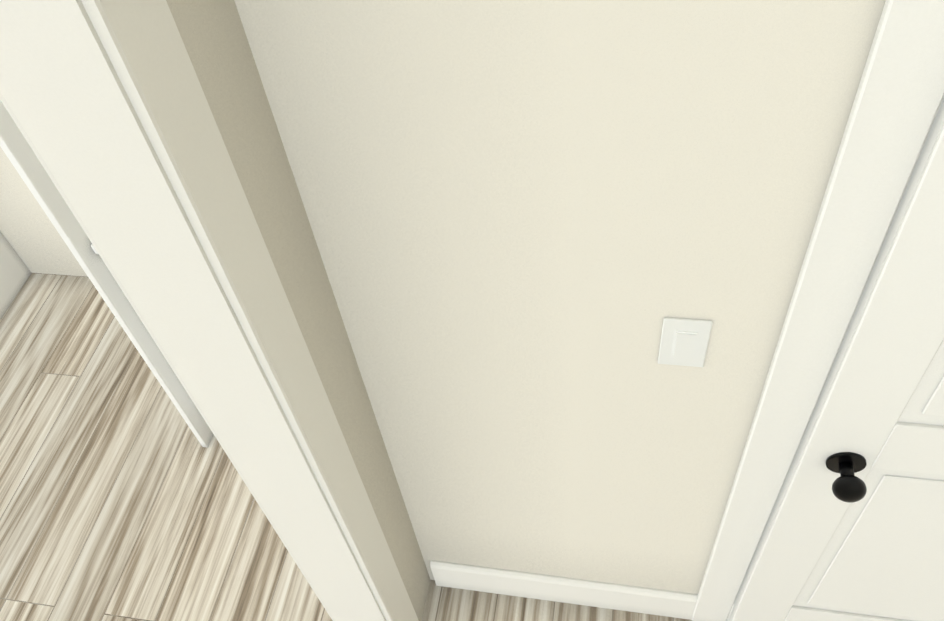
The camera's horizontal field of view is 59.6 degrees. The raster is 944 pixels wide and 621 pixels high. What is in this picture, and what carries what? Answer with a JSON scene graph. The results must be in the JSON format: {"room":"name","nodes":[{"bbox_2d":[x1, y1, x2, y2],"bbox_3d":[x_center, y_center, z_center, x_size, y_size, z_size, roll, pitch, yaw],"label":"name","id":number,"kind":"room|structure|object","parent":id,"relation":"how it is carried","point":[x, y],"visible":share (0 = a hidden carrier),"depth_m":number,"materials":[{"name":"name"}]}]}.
{"room":"hallway","nodes":[
{"label":"hallway","id":0,"kind":"room"},
{"bbox_2d":[0,147,87,276],"bbox_3d":[-2.627,-1.128,2.359,5.220,2.755,0.120,4,51,10],"label":"wall","id":1,"kind":"structure","parent":0,"point":[32,236],"depth_m":3.03,"materials":[{"name":"paint"}]},
{"bbox_2d":[166,0,429,620],"bbox_3d":[-0.855,2.404,-0.788,0.120,2.755,8.600,4,51,10],"label":"wall","id":2,"kind":"structure","parent":0,"point":[215,41],"depth_m":1.17,"materials":[{"name":"paint"}]},
{"bbox_2d":[0,0,418,620],"bbox_3d":[-0.399,0.479,0.958,0.158,2.445,1.025,4,51,10],"label":"door frame","id":3,"kind":"structure","parent":2,"relation":"attached to","point":[104,102],"depth_m":0.95,"materials":[{"name":"paint"}]},
{"bbox_2d":[0,273,691,620],"bbox_3d":[-1.459,3.258,0.438,8.820,0.100,8.840,4,51,10],"label":"floor","id":4,"kind":"structure","parent":0,"point":[125,495],"depth_m":2.53,"materials":[{"name":"brown wood"}]},
{"bbox_2d":[0,100,212,447],"bbox_3d":[-1.410,-0.614,2.004,1.032,2.420,0.692,4,51,10],"label":"door","id":5,"kind":"structure","parent":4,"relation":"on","point":[15,273],"depth_m":2.09,"materials":[{"name":"white wood"}]},
{"bbox_2d":[234,0,885,593],"bbox_3d":[1.475,-0.049,0.968,3.480,2.755,0.120,4,51,10],"label":"wall","id":6,"kind":"structure","parent":0,"point":[534,222],"depth_m":1.16,"materials":[{"name":"paint"}]},
{"bbox_2d":[430,560,733,620],"bbox_3d":[1.594,0.835,1.926,3.460,0.142,0.014,4,51,10],"label":"baseboard","id":7,"kind":"structure","parent":6,"relation":"attached to","point":[674,604],"depth_m":2.15,"materials":[{"name":"paint"}]},
{"bbox_2d":[658,318,712,366],"bbox_3d":[0.335,0.053,1.299,0.073,0.117,0.009,4,51,10],"label":"light switch","id":8,"kind":"object","parent":6,"relation":"attached to","point":[684,342],"visible":1,"depth_m":1.29,"materials":[{"name":"white plastic"}]},
{"bbox_2d":[691,0,943,620],"bbox_3d":[1.028,0.159,1.235,1.125,2.166,0.018,4,51,10],"label":"door frame","id":9,"kind":"structure","parent":6,"relation":"attached to","point":[899,96],"depth_m":1.08,"materials":[{"name":"paint"}]},
{"bbox_2d":[728,97,943,620],"bbox_3d":[1.024,0.221,1.237,0.947,2.067,0.113,4,51,10],"label":"hall door","id":10,"kind":"structure","parent":6,"relation":"in","point":[853,530],"depth_m":1.40,"materials":[{"name":"paint"}]}
]}

